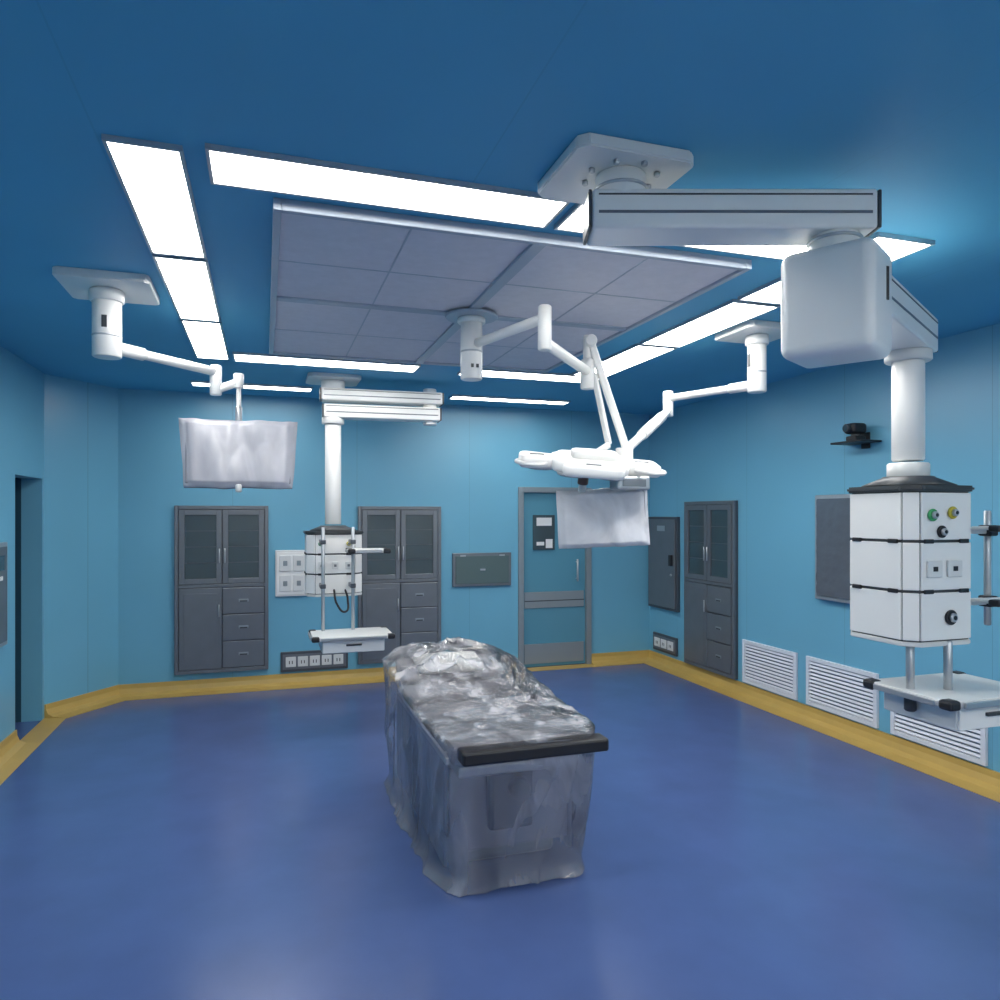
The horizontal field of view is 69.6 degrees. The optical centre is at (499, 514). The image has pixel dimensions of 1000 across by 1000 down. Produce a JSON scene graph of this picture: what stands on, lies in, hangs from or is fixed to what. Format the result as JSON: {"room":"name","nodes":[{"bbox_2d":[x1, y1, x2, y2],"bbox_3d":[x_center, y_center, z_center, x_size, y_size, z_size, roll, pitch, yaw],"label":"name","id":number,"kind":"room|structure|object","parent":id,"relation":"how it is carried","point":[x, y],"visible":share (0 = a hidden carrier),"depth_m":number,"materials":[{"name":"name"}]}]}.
{"room":"operating room","nodes":[
{"label":"operating room","id":0,"kind":"room"},
{"bbox_2d":[0,346,43,741],"bbox_3d":[-2.589,0.260,2.047,0.150,2.880,8.300,0,0,-18],"label":"wall","id":1,"kind":"structure","parent":0,"point":[21,383],"depth_m":5.61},
{"bbox_2d":[0,542,7,646],"bbox_3d":[-3.414,0.550,4.881,0.042,0.720,0.400,0,0,-18],"label":"panel","id":2,"kind":"object","parent":1,"relation":"attached to","point":[3,545],"visible":1,"depth_m":4.98,"materials":[{"name":"silver metal"}]},
{"bbox_2d":[15,478,20,721],"bbox_3d":[-4.129,0.675,5.873,0.400,2.050,0.049,0,0,-18],"label":"door frame","id":3,"kind":"structure","parent":1,"relation":"attached to","point":[17,480],"depth_m":5.91,"materials":[{"name":"blue"}]},
{"bbox_2d":[0,730,40,784],"bbox_3d":[-2.322,1.643,1.745,0.170,0.115,7.560,0,0,-18],"label":"baseboard","id":4,"kind":"structure","parent":1,"relation":"attached to","point":[13,751],"depth_m":5.05,"materials":[{"name":"yellow plastic"}]},
{"bbox_2d":[44,374,117,704],"bbox_3d":[-3.781,0.260,6.418,0.600,2.880,0.750,0,0,-18],"label":"wall","id":5,"kind":"structure","parent":0,"point":[81,418],"depth_m":6.34,"materials":[{"name":"paint"}]},
{"bbox_2d":[20,718,65,742],"bbox_3d":[-3.611,1.698,5.690,0.170,0.004,0.740,0,0,-18],"label":"trim","id":6,"kind":"structure","parent":5,"relation":"attached to","point":[43,729],"depth_m":5.67,"materials":[{"name":"yellow plastic"}]},
{"bbox_2d":[44,685,124,717],"bbox_3d":[-3.606,1.643,6.343,0.170,0.115,0.750,0,0,19],"label":"baseboard","id":7,"kind":"structure","parent":5,"relation":"attached to","point":[73,706],"depth_m":6.31,"materials":[{"name":"yellow plastic"}]},
{"bbox_2d":[118,389,648,684],"bbox_3d":[-0.856,0.260,7.689,5.750,2.880,0.150,0,0,-18],"label":"wall","id":8,"kind":"structure","parent":0,"point":[463,465],"depth_m":7.40,"materials":[{"name":"paint"}]},
{"bbox_2d":[174,506,267,674],"bbox_3d":[-2.688,0.715,6.969,0.850,1.610,0.082,0,0,-18],"label":"cabinet","id":9,"kind":"object","parent":8,"relation":"attached to","point":[221,552],"visible":1,"depth_m":6.95,"materials":[{"name":"grey metal"}]},
{"bbox_2d":[275,550,305,596],"bbox_3d":[-2.078,0.580,7.194,0.320,0.460,0.034,0,0,-18],"label":"plate","id":10,"kind":"object","parent":8,"relation":"attached to","point":[276,551],"depth_m":7.16,"materials":[{"name":"white plastic"}]},
{"bbox_2d":[280,575,290,591],"bbox_3d":[-2.133,0.680,7.153,0.110,0.160,0.008,0,0,-18],"label":"module","id":11,"kind":"object","parent":10,"relation":"attached to","point":[287,578],"visible":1,"depth_m":7.15,"materials":[{"name":"white plastic"}]},
{"bbox_2d":[280,555,290,570],"bbox_3d":[-2.133,0.480,7.153,0.110,0.160,0.008,0,0,-18],"label":"module","id":12,"kind":"object","parent":10,"relation":"attached to","point":[287,558],"visible":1,"depth_m":7.15,"materials":[{"name":"white plastic"}]},
{"bbox_2d":[293,555,304,570],"bbox_3d":[-2.009,0.480,7.194,0.110,0.160,0.008,0,0,-18],"label":"module","id":13,"kind":"object","parent":10,"relation":"attached to","point":[296,558],"visible":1,"depth_m":7.19,"materials":[{"name":"white plastic"}]},
{"bbox_2d":[293,575,304,590],"bbox_3d":[-2.009,0.680,7.194,0.110,0.160,0.008,0,0,-18],"label":"module","id":14,"kind":"object","parent":10,"relation":"attached to","point":[296,578],"visible":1,"depth_m":7.19,"materials":[{"name":"white plastic"}]},
{"bbox_2d":[119,660,497,700],"bbox_3d":[-1.657,1.643,7.259,3.960,0.115,0.170,0,0,-18],"label":"baseboard","id":15,"kind":"structure","parent":8,"relation":"attached to","point":[138,691],"depth_m":7.04,"materials":[{"name":"yellow plastic"}]},
{"bbox_2d":[281,650,347,671],"bbox_3d":[-1.869,1.465,7.264,0.660,0.200,0.029,0,0,-18],"label":"box","id":16,"kind":"object","parent":8,"relation":"attached to","point":[308,651],"depth_m":7.23,"materials":[{"name":"grey metal"}]},
{"bbox_2d":[286,657,295,666],"bbox_3d":[-2.084,1.465,7.175,0.097,0.100,0.008,0,0,-18],"label":"socket","id":17,"kind":"object","parent":16,"relation":"attached to","point":[288,659],"visible":1,"depth_m":7.17,"materials":[{"name":"white plastic"}]},
{"bbox_2d":[298,656,307,666],"bbox_3d":[-1.974,1.465,7.211,0.097,0.100,0.008,0,0,-18],"label":"socket","id":18,"kind":"object","parent":16,"relation":"attached to","point":[300,658],"visible":1,"depth_m":7.21,"materials":[{"name":"white plastic"}]},
{"bbox_2d":[322,655,331,664],"bbox_3d":[-1.753,1.465,7.283,0.097,0.100,0.008,0,0,-18],"label":"socket","id":19,"kind":"object","parent":16,"relation":"attached to","point":[324,657],"visible":1,"depth_m":7.28,"materials":[{"name":"white plastic"}]},
{"bbox_2d":[333,654,342,663],"bbox_3d":[-1.643,1.465,7.319,0.097,0.100,0.008,0,0,-18],"label":"socket","id":20,"kind":"object","parent":16,"relation":"attached to","point":[336,657],"visible":1,"depth_m":7.31,"materials":[{"name":"white plastic"}]},
{"bbox_2d":[358,506,440,664],"bbox_3d":[-1.039,0.720,7.508,0.870,1.620,0.082,0,0,-18],"label":"cabinet","id":21,"kind":"object","parent":8,"relation":"attached to","point":[401,588],"visible":0.83,"depth_m":7.50,"materials":[{"name":"grey metal"}]},
{"bbox_2d":[452,552,510,586],"bbox_3d":[-0.192,0.590,7.799,0.660,0.360,0.055,0,0,-18],"label":"box","id":22,"kind":"object","parent":8,"relation":"attached to","point":[468,569],"visible":1,"depth_m":7.78,"materials":[{"name":"grey metal"}]},
{"bbox_2d":[518,487,523,664],"bbox_3d":[0.216,0.695,7.998,0.060,2.010,0.130,0,0,-18],"label":"frame","id":23,"kind":"object","parent":8,"relation":"attached to","point":[520,489],"visible":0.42,"depth_m":7.94,"materials":[{"name":"grey"}]},
{"bbox_2d":[524,493,584,666],"bbox_3d":[0.610,0.722,8.111,0.760,1.944,0.101,0,0,-18],"label":"leaf","id":24,"kind":"object","parent":8,"relation":"attached to","point":[544,570],"depth_m":8.10,"materials":[{"name":"blue"}]},
{"bbox_2d":[533,515,554,549],"bbox_3d":[0.490,0.195,8.061,0.260,0.390,0.020,0,0,-18],"label":"window","id":25,"kind":"structure","parent":24,"relation":"attached to","point":[540,533],"depth_m":8.05,"materials":[{"name":"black glass"}]},
{"bbox_2d":[537,518,551,525],"bbox_3d":[0.494,0.075,8.050,0.180,0.090,0.004,0,0,-18],"label":"notice","id":26,"kind":"object","parent":25,"relation":"attached to","point":[540,521],"visible":1,"depth_m":8.05,"materials":[{"name":"white paper"}]},
{"bbox_2d":[524,641,583,663],"bbox_3d":[0.612,1.550,8.106,0.720,0.220,0.010,0,0,-18],"label":"kick plate","id":27,"kind":"object","parent":24,"relation":"attached to","point":[563,651],"visible":1,"depth_m":8.10,"materials":[{"name":"grey"}]},
{"bbox_2d":[524,590,583,608],"bbox_3d":[0.612,0.950,8.105,0.720,0.180,0.012,0,0,-18],"label":"band","id":28,"kind":"object","parent":24,"relation":"attached to","point":[553,595],"visible":1,"depth_m":8.10,"materials":[{"name":"grey"}]},
{"bbox_2d":[524,487,586,492],"bbox_3d":[0.606,-0.280,8.125,0.760,0.060,0.130,0,0,-18],"label":"frame","id":29,"kind":"object","parent":8,"relation":"attached to","point":[526,489],"visible":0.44,"depth_m":8.03,"materials":[{"name":"grey"}]},
{"bbox_2d":[527,664,596,670],"bbox_3d":[0.643,1.698,8.011,0.880,0.004,0.170,0,0,-18],"label":"trim","id":30,"kind":"structure","parent":8,"relation":"attached to","point":[575,665],"depth_m":8.01,"materials":[{"name":"yellow plastic"}]},
{"bbox_2d":[585,488,591,663],"bbox_3d":[0.995,0.695,8.253,0.060,2.010,0.130,0,0,-18],"label":"frame","id":31,"kind":"object","parent":8,"relation":"attached to","point":[588,551],"visible":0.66,"depth_m":8.19,"materials":[{"name":"grey"}]},
{"bbox_2d":[592,650,648,666],"bbox_3d":[1.422,1.643,8.266,0.760,0.115,0.170,0,0,-18],"label":"baseboard","id":32,"kind":"structure","parent":8,"relation":"attached to","point":[641,656],"depth_m":8.29,"materials":[{"name":"yellow plastic"}]},
{"bbox_2d":[0,663,999,999],"bbox_3d":[-0.122,1.750,3.432,7.000,0.100,9.700,0,0,-18],"label":"floor","id":33,"kind":"structure","parent":0,"point":[241,845],"depth_m":3.44,"materials":[{"name":"plastic"}]},
{"bbox_2d":[383,636,608,867],"bbox_3d":[-0.130,1.238,4.003,0.865,0.925,1.780,0,0,-18],"label":"table","id":34,"kind":"object","parent":33,"relation":"on","point":[491,763],"visible":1,"depth_m":3.53,"materials":[{"name":"grey metal"}]},
{"bbox_2d":[413,651,483,674],"bbox_3d":[-0.332,0.945,4.605,0.420,0.098,0.241,0,0,-18],"label":"pillow","id":35,"kind":"object","parent":34,"relation":"on","point":[434,667],"depth_m":4.54,"materials":[{"name":"white plastic"}]},
{"bbox_2d":[0,0,999,414],"bbox_3d":[-0.122,-1.240,3.432,7.000,0.120,9.700,0,0,-18],"label":"ceiling","id":36,"kind":"structure","parent":0,"point":[899,98],"depth_m":2.15,"materials":[{"name":"blue paint"}]},
{"bbox_2d":[101,134,153,253],"bbox_3d":[-1.386,-1.171,2.714,0.012,0.018,1.020,0,0,-18],"label":"frame","id":37,"kind":"object","parent":36,"relation":"attached to","point":[103,136],"visible":0.86,"depth_m":2.56,"materials":[{"name":"silver metal"}]},
{"bbox_2d":[106,134,177,151],"bbox_3d":[-1.125,-1.171,2.269,0.206,0.018,0.012,0,0,-18],"label":"frame","id":38,"kind":"object","parent":36,"relation":"attached to","point":[109,138],"visible":1,"depth_m":2.26,"materials":[{"name":"silver metal"}]},
{"bbox_2d":[107,142,202,256],"bbox_3d":[-1.282,-1.172,2.748,0.206,0.012,0.996,0,0,-18],"label":"ceiling light","id":39,"kind":"object","parent":36,"relation":"in","point":[154,179],"visible":0.93,"depth_m":2.64,"materials":[{"name":"white"}]},
{"bbox_2d":[152,253,180,318],"bbox_3d":[-1.724,-1.171,3.750,0.012,0.018,1.080,0,0,-18],"label":"frame","id":40,"kind":"object","parent":36,"relation":"attached to","point":[153,255],"visible":0.79,"depth_m":3.63,"materials":[{"name":"silver metal"}]},
{"bbox_2d":[52,266,297,491],"bbox_3d":[-1.697,-0.657,3.959,1.154,1.045,0.800,0,0,-18],"label":"monitor","id":41,"kind":"object","parent":36,"relation":"hanging from","point":[237,454],"depth_m":4.23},
{"bbox_2d":[155,254,204,262],"bbox_3d":[-1.455,-1.171,3.276,0.206,0.018,0.012,0,0,-18],"label":"frame","id":42,"kind":"object","parent":36,"relation":"attached to","point":[156,255],"visible":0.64,"depth_m":3.27,"materials":[{"name":"silver metal"}]},
{"bbox_2d":[156,258,218,320],"bbox_3d":[-1.621,-1.172,3.784,0.206,0.012,1.056,0,0,-18],"label":"ceiling light","id":43,"kind":"object","parent":36,"relation":"in","point":[188,283],"visible":0.86,"depth_m":3.69,"materials":[{"name":"white"}]},
{"bbox_2d":[178,145,206,258],"bbox_3d":[-1.179,-1.171,2.781,0.012,0.018,1.020,0,0,-18],"label":"frame","id":44,"kind":"object","parent":36,"relation":"attached to","point":[180,147],"visible":1,"depth_m":2.63,"materials":[{"name":"silver metal"}]},
{"bbox_2d":[183,321,227,358],"bbox_3d":[-1.969,-1.172,4.848,0.206,0.012,1.056,0,0,-18],"label":"ceiling light","id":45,"kind":"object","parent":36,"relation":"in","point":[207,341],"visible":0.79,"depth_m":4.78,"materials":[{"name":"white"}]},
{"bbox_2d":[205,143,213,184],"bbox_3d":[-0.970,-1.171,2.408,0.012,0.018,0.260,0,0,-18],"label":"frame","id":46,"kind":"object","parent":36,"relation":"attached to","point":[207,151],"visible":0.93,"depth_m":2.38,"materials":[{"name":"silver metal"}]},
{"bbox_2d":[205,259,220,321],"bbox_3d":[-1.517,-1.171,3.818,0.012,0.018,1.080,0,0,-18],"label":"frame","id":47,"kind":"object","parent":36,"relation":"attached to","point":[206,260],"visible":0.93,"depth_m":3.70,"materials":[{"name":"silver metal"}]},
{"bbox_2d":[219,321,229,359],"bbox_3d":[-1.865,-1.171,4.882,0.012,0.018,1.080,0,0,-18],"label":"frame","id":48,"kind":"object","parent":36,"relation":"attached to","point":[220,323],"visible":0.93,"depth_m":4.78,"materials":[{"name":"silver metal"}]},
{"bbox_2d":[192,380,310,388],"bbox_3d":[-2.222,-1.171,6.476,1.016,0.018,0.012,0,0,-18],"label":"frame","id":49,"kind":"object","parent":36,"relation":"attached to","point":[207,382],"visible":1,"depth_m":6.51,"materials":[{"name":"silver metal"}]},
{"bbox_2d":[269,197,281,353],"bbox_3d":[-1.222,-1.157,3.883,0.030,0.045,2.540,0,0,-18],"label":"frame","id":50,"kind":"object","parent":36,"relation":"attached to","point":[277,202],"visible":1,"depth_m":3.26,"materials":[{"name":"grey"}]},
{"bbox_2d":[244,385,310,390],"bbox_3d":[-2.048,-1.172,6.634,0.580,0.012,0.131,0,0,-18],"label":"ceiling light","id":51,"kind":"object","parent":36,"relation":"in","point":[258,387],"depth_m":6.64,"materials":[{"name":"white"}]},
{"bbox_2d":[237,361,409,371],"bbox_3d":[-1.353,-1.171,5.653,1.356,0.018,0.012,0,0,-18],"label":"frame","id":52,"kind":"object","parent":36,"relation":"attached to","point":[237,361],"visible":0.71,"depth_m":5.64,"materials":[{"name":"silver metal"}]},
{"bbox_2d":[235,355,417,371],"bbox_3d":[-1.315,-1.172,5.535,1.356,0.012,0.236,0,0,-18],"label":"ceiling light","id":53,"kind":"object","parent":36,"relation":"in","point":[237,357],"visible":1,"depth_m":5.54,"materials":[{"name":"white"}]},
{"bbox_2d":[234,352,418,365],"bbox_3d":[-1.276,-1.171,5.418,1.356,0.018,0.012,0,0,-18],"label":"frame","id":54,"kind":"object","parent":36,"relation":"attached to","point":[235,353],"visible":0.93,"depth_m":5.39,"materials":[{"name":"silver metal"}]},
{"bbox_2d":[277,296,448,315],"bbox_3d":[-0.699,-1.159,3.959,1.010,0.042,0.060,0,0,-18],"label":"ceiling panel strip","id":55,"kind":"object","parent":36,"relation":"attached to","point":[279,298],"visible":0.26,"depth_m":3.93,"materials":[{"name":"grey"}]},
{"bbox_2d":[303,372,443,653],"bbox_3d":[-1.023,-0.055,6.078,1.202,2.250,0.930,0,0,-18],"label":"pendant","id":56,"kind":"object","parent":36,"relation":"hanging from","point":[333,553],"visible":1,"depth_m":6.10,"materials":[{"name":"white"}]},
{"bbox_2d":[214,182,542,227],"bbox_3d":[-0.415,-1.171,2.720,1.236,0.018,0.012,0,0,-18],"label":"frame","id":57,"kind":"object","parent":36,"relation":"attached to","point":[215,183],"visible":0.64,"depth_m":2.69,"materials":[{"name":"silver metal"}]},
{"bbox_2d":[210,151,564,225],"bbox_3d":[-0.377,-1.172,2.602,1.236,0.012,0.236,0,0,-18],"label":"ceiling light","id":58,"kind":"object","parent":36,"relation":"in","point":[232,169],"visible":0.86,"depth_m":2.58,"materials":[{"name":"white"}]},
{"bbox_2d":[209,143,566,202],"bbox_3d":[-0.338,-1.171,2.484,1.236,0.018,0.012,0,0,-18],"label":"frame","id":59,"kind":"object","parent":36,"relation":"attached to","point":[212,147],"visible":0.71,"depth_m":2.45,"materials":[{"name":"silver metal"}]},
{"bbox_2d":[274,352,544,371],"bbox_3d":[-0.623,-1.157,5.399,2.050,0.045,0.030,0,0,-18],"label":"frame","id":60,"kind":"object","parent":36,"relation":"attached to","point":[275,353],"visible":0.49,"depth_m":5.33,"materials":[{"name":"grey"}]},
{"bbox_2d":[415,244,544,362],"bbox_3d":[-0.219,-1.157,4.210,0.060,0.045,2.480,0,0,-18],"label":"ceiling panel strip","id":61,"kind":"object","parent":36,"relation":"attached to","point":[532,250],"visible":0.56,"depth_m":3.62,"materials":[{"name":"grey"}]},
{"bbox_2d":[274,212,736,369],"bbox_3d":[-0.233,-1.165,4.206,2.070,0.030,2.500,0,0,-18],"label":"air diffuser","id":62,"kind":"object","parent":36,"relation":"attached to","point":[305,239],"visible":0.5,"depth_m":3.66,"materials":[{"name":"metal"}]},
{"bbox_2d":[345,229,411,356],"bbox_3d":[-0.732,-1.149,4.043,0.008,0.002,2.480,0,0,-18],"label":"seam","id":63,"kind":"object","parent":62,"relation":"attached to","point":[410,230],"visible":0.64,"depth_m":3.57,"materials":[{"name":"grey"}]},
{"bbox_2d":[277,329,578,352],"bbox_3d":[-0.416,-1.149,4.766,2.050,0.002,0.008,0,0,-18],"label":"seam","id":64,"kind":"object","parent":62,"relation":"attached to","point":[277,329],"visible":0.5,"depth_m":4.66,"materials":[{"name":"grey"}]},
{"bbox_2d":[279,260,675,302],"bbox_3d":[-0.025,-1.149,3.569,2.050,0.002,0.008,0,0,-18],"label":"seam","id":65,"kind":"object","parent":62,"relation":"attached to","point":[279,260],"visible":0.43,"depth_m":3.51,"materials":[{"name":"grey"}]},
{"bbox_2d":[497,316,626,330],"bbox_3d":[0.303,-1.159,4.286,0.980,0.042,0.060,0,0,-18],"label":"seam","id":66,"kind":"object","parent":62,"relation":"attached to","point":[500,318],"visible":0.26,"depth_m":4.32,"materials":[{"name":"grey"}]},
{"bbox_2d":[487,259,646,365],"bbox_3d":[0.285,-1.149,4.375,0.008,0.002,2.480,0,0,-18],"label":"seam","id":67,"kind":"object","parent":62,"relation":"attached to","point":[645,259],"visible":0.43,"depth_m":3.88,"materials":[{"name":"grey"}]},
{"bbox_2d":[451,397,567,403],"bbox_3d":[0.104,-1.172,7.325,1.226,0.012,0.156,0,0,-18],"label":"ceiling light","id":68,"kind":"object","parent":36,"relation":"in","point":[468,398],"visible":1,"depth_m":7.33,"materials":[{"name":"white"}]},
{"bbox_2d":[454,394,568,402],"bbox_3d":[0.131,-1.171,7.245,1.226,0.018,0.012,0,0,-18],"label":"frame","id":69,"kind":"object","parent":36,"relation":"attached to","point":[454,394],"visible":1,"depth_m":7.23,"materials":[{"name":"silver metal"}]},
{"bbox_2d":[282,198,745,269],"bbox_3d":[0.157,-1.157,3.013,2.050,0.045,0.030,0,0,-18],"label":"frame","id":70,"kind":"object","parent":36,"relation":"attached to","point":[289,206],"visible":1,"depth_m":2.94,"materials":[{"name":"grey"}]},
{"bbox_2d":[460,371,598,381],"bbox_3d":[0.263,-1.172,6.051,1.196,0.012,0.236,0,0,-18],"label":"ceiling light","id":71,"kind":"object","parent":36,"relation":"in","point":[484,373],"visible":0.43,"depth_m":6.06,"materials":[{"name":"white"}]},
{"bbox_2d":[482,368,579,376],"bbox_3d":[0.302,-1.171,5.933,1.196,0.018,0.012,0,0,-18],"label":"frame","id":72,"kind":"object","parent":36,"relation":"attached to","point":[483,369],"visible":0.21,"depth_m":5.91,"materials":[{"name":"silver metal"}]},
{"bbox_2d":[445,304,666,492],"bbox_3d":[0.319,-0.625,3.980,1.132,1.015,0.824,0,0,-18],"label":"light","id":73,"kind":"object","parent":36,"relation":"attached to","point":[624,472],"visible":1,"depth_m":3.95,"materials":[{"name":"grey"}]},
{"bbox_2d":[543,202,569,228],"bbox_3d":[0.216,-1.171,2.796,0.012,0.018,0.260,0,0,-18],"label":"frame","id":74,"kind":"object","parent":36,"relation":"attached to","point":[556,214],"visible":0.5,"depth_m":2.79,"materials":[{"name":"silver metal"}]},
{"bbox_2d":[554,203,582,229],"bbox_3d":[0.266,-1.171,2.812,0.012,0.018,0.260,0,0,-18],"label":"frame","id":75,"kind":"object","parent":36,"relation":"attached to","point":[576,206],"visible":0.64,"depth_m":2.80,"materials":[{"name":"silver metal"}]},
{"bbox_2d":[559,205,583,230],"bbox_3d":[0.322,-1.172,2.834,0.102,0.012,0.227,0,0,-18],"label":"ceiling light","id":76,"kind":"object","parent":36,"relation":"in","point":[574,221],"depth_m":2.87,"materials":[{"name":"white"}]},
{"bbox_2d":[572,343,638,374],"bbox_3d":[0.778,-1.171,5.462,0.012,0.018,1.100,0,0,-18],"label":"frame","id":77,"kind":"object","parent":36,"relation":"attached to","point":[636,344],"visible":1,"depth_m":5.21,"materials":[{"name":"silver metal"}]},
{"bbox_2d":[575,346,671,375],"bbox_3d":[0.919,-1.172,5.508,0.286,0.012,1.076,0,0,-18],"label":"ceiling light","id":78,"kind":"object","parent":36,"relation":"in","point":[638,354],"visible":0.71,"depth_m":5.37,"materials":[{"name":"white"}]},
{"bbox_2d":[545,259,751,372],"bbox_3d":[0.755,-1.157,4.529,0.030,0.045,2.540,0,0,-18],"label":"frame","id":79,"kind":"object","parent":36,"relation":"attached to","point":[748,262],"visible":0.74,"depth_m":3.92,"materials":[{"name":"grey"}]},
{"bbox_2d":[556,320,780,548],"bbox_3d":[0.991,-0.494,4.568,1.617,1.371,1.005,0,0,-18],"label":"monitor","id":80,"kind":"object","parent":36,"relation":"hanging from","point":[601,517],"depth_m":4.01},
{"bbox_2d":[557,228,784,259],"bbox_3d":[0.830,-1.171,3.127,1.256,0.018,0.012,0,0,-18],"label":"frame","id":81,"kind":"object","parent":36,"relation":"attached to","point":[559,229],"visible":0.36,"depth_m":3.17,"materials":[{"name":"silver metal"}]},
{"bbox_2d":[640,299,734,343],"bbox_3d":[1.119,-1.171,4.416,0.012,0.018,1.020,0,0,-18],"label":"frame","id":82,"kind":"object","parent":36,"relation":"attached to","point":[729,302],"visible":1,"depth_m":4.32,"materials":[{"name":"silver metal"}]},
{"bbox_2d":[644,303,774,345],"bbox_3d":[1.261,-1.172,4.463,0.286,0.012,0.996,0,0,-18],"label":"ceiling light","id":83,"kind":"object","parent":36,"relation":"in","point":[734,313],"visible":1,"depth_m":4.41,"materials":[{"name":"white"}]},
{"bbox_2d":[680,304,779,346],"bbox_3d":[1.403,-1.171,4.509,0.012,0.018,1.020,0,0,-18],"label":"frame","id":84,"kind":"object","parent":36,"relation":"attached to","point":[778,304],"visible":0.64,"depth_m":4.42,"materials":[{"name":"silver metal"}]},
{"bbox_2d":[696,246,807,257],"bbox_3d":[1.110,-1.172,3.134,0.492,0.012,0.148,0,0,-18],"label":"ceiling light","id":85,"kind":"object","parent":36,"relation":"in","point":[772,251],"depth_m":3.16,"materials":[{"name":"white"}]},
{"bbox_2d":[734,299,777,307],"bbox_3d":[1.418,-1.171,3.983,0.286,0.018,0.012,0,0,-18],"label":"frame","id":86,"kind":"object","parent":36,"relation":"attached to","point":[736,300],"visible":0.86,"depth_m":3.98,"materials":[{"name":"silver metal"}]},
{"bbox_2d":[743,282,780,302],"bbox_3d":[1.467,-1.172,3.784,0.240,0.012,0.292,0,0,-18],"label":"ceiling light","id":87,"kind":"object","parent":36,"relation":"in","point":[772,293],"depth_m":3.82,"materials":[{"name":"white"}]},
{"bbox_2d":[538,132,999,730],"bbox_3d":[1.342,-0.158,2.779,2.461,2.045,0.765,0,0,-27],"label":"pendant","id":88,"kind":"object","parent":36,"relation":"hanging from","point":[911,530],"visible":1,"depth_m":2.51,"materials":[{"name":"white metal"}]},
{"bbox_2d":[927,560,942,577],"bbox_3d":[1.809,0.225,2.996,0.080,0.070,0.010,0,0,-18],"label":"socket","id":89,"kind":"object","parent":88,"relation":"attached to","point":[934,567],"depth_m":2.99,"materials":[{"name":"white plastic"}]},
{"bbox_2d":[947,560,961,576],"bbox_3d":[1.913,0.225,3.030,0.080,0.070,0.010,0,0,-18],"label":"socket","id":90,"kind":"object","parent":88,"relation":"attached to","point":[954,567],"depth_m":3.02,"materials":[{"name":"white plastic"}]},
{"bbox_2d":[971,597,999,603],"bbox_3d":[2.291,0.378,3.195,0.380,0.015,0.130,0,0,-18],"label":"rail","id":91,"kind":"object","parent":88,"relation":"attached to","point":[987,600],"depth_m":3.16,"materials":[{"name":"white metal"}]},
{"bbox_2d":[738,232,880,299],"bbox_3d":[1.436,-1.171,3.447,0.012,0.018,0.940,0,0,-18],"label":"frame","id":92,"kind":"object","parent":36,"relation":"attached to","point":[878,234],"visible":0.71,"depth_m":3.68,"materials":[{"name":"silver metal"}]},
{"bbox_2d":[874,237,927,259],"bbox_3d":[1.693,-1.172,3.156,0.276,0.012,0.188,0,0,-18],"label":"ceiling light","id":93,"kind":"object","parent":36,"relation":"in","point":[893,249],"depth_m":3.13,"materials":[{"name":"white"}]},
{"bbox_2d":[880,232,932,244],"bbox_3d":[1.722,-1.171,3.052,0.286,0.018,0.012,0,0,-18],"label":"frame","id":94,"kind":"object","parent":36,"relation":"attached to","point":[883,235],"visible":1,"depth_m":3.05,"materials":[{"name":"silver metal"}]},
{"bbox_2d":[649,323,999,771],"bbox_3d":[3.211,0.260,4.258,0.150,2.880,8.900,0,0,-18],"label":"wall","id":95,"kind":"structure","parent":0,"point":[771,452],"depth_m":5.93,"materials":[{"name":"paint"}]},
{"bbox_2d":[648,517,679,611],"bbox_3d":[1.825,0.540,8.119,0.085,1.040,0.620,0,0,-18],"label":"upper cabinet","id":96,"kind":"object","parent":95,"relation":"attached to","point":[664,532],"visible":1,"depth_m":8.04,"materials":[{"name":"grey metal"}]},
{"bbox_2d":[653,632,677,656],"bbox_3d":[1.858,1.450,8.109,0.029,0.200,0.500,0,0,-18],"label":"box","id":97,"kind":"object","parent":95,"relation":"attached to","point":[655,633],"depth_m":8.04,"materials":[{"name":"grey metal"}]},
{"bbox_2d":[684,500,737,679],"bbox_3d":[2.103,0.715,7.273,0.082,1.710,0.860,0,0,-18],"label":"tall cabinet","id":98,"kind":"object","parent":95,"relation":"attached to","point":[710,527],"visible":1,"depth_m":7.21,"materials":[{"name":"grey metal"}]},
{"bbox_2d":[742,639,797,699],"bbox_3d":[2.404,1.370,6.446,0.025,0.400,0.720,0,0,-18],"label":"air vent","id":99,"kind":"object","parent":95,"relation":"in","point":[770,668],"visible":1,"depth_m":6.41,"materials":[{"name":"white"}]},
{"bbox_2d":[644,650,999,802],"bbox_3d":[3.059,1.643,4.209,0.170,0.115,8.900,0,0,-18],"label":"baseboard","id":100,"kind":"structure","parent":95,"relation":"attached to","point":[975,778],"depth_m":5.49,"materials":[{"name":"yellow plastic"}]},
{"bbox_2d":[815,494,851,603],"bbox_3d":[2.696,0.260,5.479,0.071,0.840,0.800,0,0,-18],"label":"display","id":101,"kind":"object","parent":95,"relation":"attached to","point":[832,512],"visible":0.51,"depth_m":5.65,"materials":[{"name":"grey"}]},
{"bbox_2d":[806,656,878,727],"bbox_3d":[2.666,1.370,5.643,0.025,0.400,0.730,0,0,-18],"label":"air vent","id":102,"kind":"object","parent":95,"relation":"in","point":[832,687],"visible":0.98,"depth_m":5.62,"materials":[{"name":"white"}]},
{"bbox_2d":[830,423,881,448],"bbox_3d":[2.658,-0.593,5.382,0.203,0.185,0.300,0,0,-18],"label":"security camera","id":103,"kind":"object","parent":95,"relation":"attached to","point":[858,436],"visible":1,"depth_m":5.34,"materials":[{"name":"black plastic"}]},
{"bbox_2d":[830,439,881,445],"bbox_3d":[2.657,-0.542,5.382,0.195,0.015,0.300,0,0,-18],"label":"shelf","id":104,"kind":"object","parent":95,"relation":"attached to","point":[864,442],"depth_m":5.35,"materials":[{"name":"black metal"}]},
{"bbox_2d":[890,711,987,765],"bbox_3d":[2.929,1.370,4.839,0.025,0.400,0.720,0,0,-18],"label":"air vent","id":105,"kind":"object","parent":95,"relation":"in","point":[970,745],"visible":0.46,"depth_m":4.77,"materials":[{"name":"white"}]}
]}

